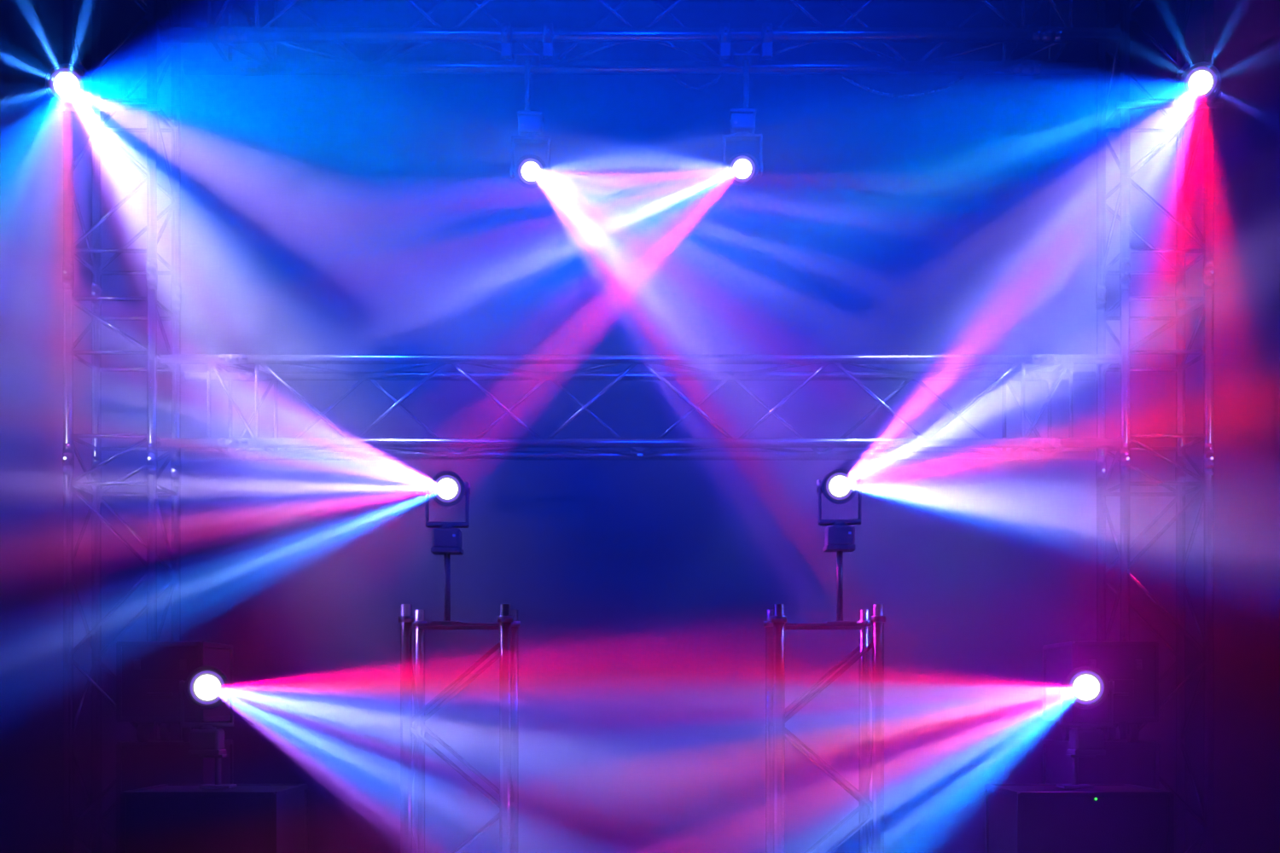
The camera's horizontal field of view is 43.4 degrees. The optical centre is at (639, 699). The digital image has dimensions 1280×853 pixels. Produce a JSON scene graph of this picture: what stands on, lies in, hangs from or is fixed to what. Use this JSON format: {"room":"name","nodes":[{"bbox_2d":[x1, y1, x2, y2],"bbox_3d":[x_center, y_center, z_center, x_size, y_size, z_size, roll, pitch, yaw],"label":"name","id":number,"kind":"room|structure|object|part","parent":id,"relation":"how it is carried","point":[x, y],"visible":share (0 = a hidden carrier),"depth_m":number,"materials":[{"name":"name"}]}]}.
{"room":"concert stage","nodes":[
{"label":"concert stage","id":0,"kind":"room"},
{"bbox_3d":[0.000,1.700,4.500,16.400,0.200,13.400,0,0,0],"label":"floor","id":1,"kind":"structure","parent":0,"visible":0},
{"bbox_2d":[62,0,181,852],"bbox_3d":[-2.534,-1.099,7.900,0.600,5.399,0.600,0,0,0],"label":"truss tower","id":2,"kind":"object","parent":1,"relation":"on","point":[70,485],"visible":0.93,"depth_m":7.70,"materials":[{"name":"grey metal"}]},
{"bbox_2d":[44,63,160,114],"bbox_3d":[-2.536,-2.844,7.479,0.503,0.273,0.389,0,0,0],"label":"light","id":3,"kind":"object","parent":2,"relation":"attached to","point":[66,86],"visible":1,"depth_m":7.36,"materials":[{"name":"grey"}]},
{"bbox_2d":[116,739,233,852],"bbox_3d":[-2.099,0.893,7.287,0.382,1.413,0.548,0,0,0],"label":"flight case","id":4,"kind":"object","parent":1,"relation":"on","point":[152,763],"visible":0.45,"depth_m":7.05,"materials":[{"name":"black laminate"}]},
{"bbox_2d":[116,641,233,742],"bbox_3d":[-2.099,-0.031,7.287,0.382,0.447,0.548,0,0,0],"label":"flight case","id":5,"kind":"object","parent":4,"relation":"on","point":[148,674],"visible":0.91,"depth_m":7.05,"materials":[{"name":"black laminate"}]},
{"bbox_3d":[-2.099,-0.044,7.032,0.160,0.090,0.039,0,0,0],"label":"handle","id":6,"kind":"part","parent":5,"relation":"part of","materials":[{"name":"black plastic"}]},
{"bbox_2d":[119,784,308,852],"bbox_3d":[-1.693,0.977,6.447,0.602,1.246,0.608,0,0,0],"label":"flight case","id":7,"kind":"object","parent":1,"relation":"on","point":[164,818],"visible":0.98,"depth_m":6.18,"materials":[{"name":"black laminate"}]},
{"bbox_2d":[179,665,236,788],"bbox_3d":[-1.729,0.111,6.447,0.222,0.487,0.312,0,0,-15],"label":"light","id":8,"kind":"object","parent":7,"relation":"on","point":[206,687],"visible":1,"depth_m":6.39,"materials":[{"name":"grey metal"}]},
{"bbox_2d":[398,604,520,852],"bbox_3d":[-0.744,0.608,6.700,0.600,1.984,0.600,0,0,0],"label":"truss tower","id":9,"kind":"object","parent":1,"relation":"on","point":[411,682],"visible":1,"depth_m":6.50,"materials":[{"name":"grey metal"}]},
{"bbox_2d":[424,471,470,623],"bbox_3d":[-0.800,-0.631,6.684,0.194,0.643,0.275,0,0,0],"label":"light","id":10,"kind":"object","parent":9,"relation":"on","point":[446,488],"visible":0.95,"depth_m":6.63,"materials":[{"name":"grey metal"}]},
{"bbox_3d":[-0.744,-0.303,6.700,0.350,0.012,0.350,0,0,0],"label":"plate","id":11,"kind":"part","parent":9,"relation":"part of","materials":[{"name":"grey metal"}]},
{"bbox_2d":[0,0,1279,852],"bbox_3d":[0.000,-2.010,10.403,15.200,7.180,0.036,0,0,0],"label":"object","id":12,"kind":"object","parent":1,"relation":"on","point":[321,214],"visible":0.78,"depth_m":10.40,"materials":[{"name":"black fabric"}]},
{"bbox_2d":[763,604,885,852],"bbox_3d":[0.761,0.608,6.700,0.600,1.984,0.600,0,0,0],"label":"truss tower","id":13,"kind":"object","parent":1,"relation":"on","point":[776,733],"visible":1,"depth_m":6.49,"materials":[{"name":"grey metal"}]},
{"bbox_3d":[0.761,-0.303,6.700,0.350,0.012,0.350,0,0,0],"label":"plate","id":14,"kind":"part","parent":13,"relation":"part of","materials":[{"name":"grey metal"}]},
{"bbox_2d":[816,468,862,623],"bbox_3d":[0.829,-0.636,6.683,0.194,0.654,0.275,0,0,0],"label":"light","id":15,"kind":"object","parent":13,"relation":"on","point":[839,485],"visible":0.95,"depth_m":6.63,"materials":[{"name":"grey"}]},
{"bbox_2d":[984,784,1174,852],"bbox_3d":[1.746,0.977,6.447,0.602,1.246,0.608,0,0,0],"label":"flight case","id":16,"kind":"object","parent":1,"relation":"on","point":[1020,818],"visible":1,"depth_m":6.18,"materials":[{"name":"black laminate"}]},
{"bbox_2d":[1056,665,1114,788],"bbox_3d":[1.783,0.111,6.447,0.224,0.487,0.312,0,0,15],"label":"light","id":17,"kind":"object","parent":16,"relation":"on","point":[1085,687],"visible":1,"depth_m":6.39,"materials":[{"name":"grey metal"}]},
{"bbox_2d":[1042,739,1159,789],"bbox_3d":[2.081,0.893,7.287,0.382,1.413,0.548,0,0,0],"label":"flight case","id":18,"kind":"object","parent":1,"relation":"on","point":[1137,764],"visible":0.48,"depth_m":7.05,"materials":[{"name":"black laminate"}]},
{"bbox_2d":[1042,641,1159,742],"bbox_3d":[2.081,-0.031,7.287,0.382,0.447,0.548,0,0,0],"label":"flight case","id":19,"kind":"object","parent":18,"relation":"on","point":[1133,666],"visible":0.87,"depth_m":7.05,"materials":[{"name":"black laminate"}]},
{"bbox_3d":[2.081,-0.044,7.032,0.160,0.090,0.039,0,0,0],"label":"handle","id":20,"kind":"part","parent":19,"relation":"part of","materials":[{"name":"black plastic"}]},
{"bbox_2d":[1095,0,1214,852],"bbox_3d":[2.520,-1.099,7.900,0.600,5.399,0.600,0,0,0],"label":"truss tower","id":21,"kind":"object","parent":1,"relation":"on","point":[1206,484],"visible":0.95,"depth_m":7.76,"materials":[{"name":"grey metal"}]},
{"bbox_2d":[160,354,1119,460],"bbox_3d":[0.000,-1.427,7.900,4.576,0.454,0.490,0,0,0],"label":"truss","id":22,"kind":"object","parent":21,"relation":"attached to","point":[212,361],"visible":1,"depth_m":7.70,"materials":[{"name":"grey metal"}]},
{"bbox_2d":[159,0,1120,75],"bbox_3d":[0.000,-3.379,7.900,4.576,0.478,0.490,0,0,0],"label":"truss","id":23,"kind":"object","parent":21,"relation":"attached to","point":[227,36],"visible":0.99,"depth_m":7.70,"materials":[{"name":"grey metal"}]},
{"bbox_2d":[500,23,553,188],"bbox_3d":[-0.539,-2.809,7.622,0.250,0.843,0.294,0,0,0],"label":"light","id":24,"kind":"object","parent":23,"relation":"hanging from","point":[530,171],"visible":0.99,"depth_m":7.60,"materials":[{"name":"black plastic"}]},
{"bbox_2d":[671,75,721,89],"bbox_3d":[0.286,-3.106,8.100,0.257,0.076,0.018,0,0,0],"label":"cable","id":25,"kind":"object","parent":23,"relation":"hanging from","point":[673,77],"visible":1,"depth_m":8.09,"materials":[{"name":"black rubber"}]},
{"bbox_2d":[719,23,772,186],"bbox_3d":[0.507,-2.815,7.622,0.250,0.831,0.294,0,0,0],"label":"light","id":26,"kind":"object","parent":23,"relation":"hanging from","point":[741,168],"visible":1,"depth_m":7.60,"materials":[{"name":"black plastic"}]},
{"bbox_2d":[842,74,965,98],"bbox_3d":[1.326,-3.086,8.100,0.622,0.117,0.018,0,0,0],"label":"cable","id":27,"kind":"object","parent":23,"relation":"hanging from","point":[900,96],"visible":1,"depth_m":8.09,"materials":[{"name":"black rubber"}]},
{"bbox_2d":[1116,61,1223,111],"bbox_3d":[2.520,-2.853,7.481,0.504,0.258,0.386,0,0,0],"label":"light","id":28,"kind":"object","parent":21,"relation":"attached to","point":[1199,85],"visible":1,"depth_m":7.36,"materials":[{"name":"grey"}]}
]}

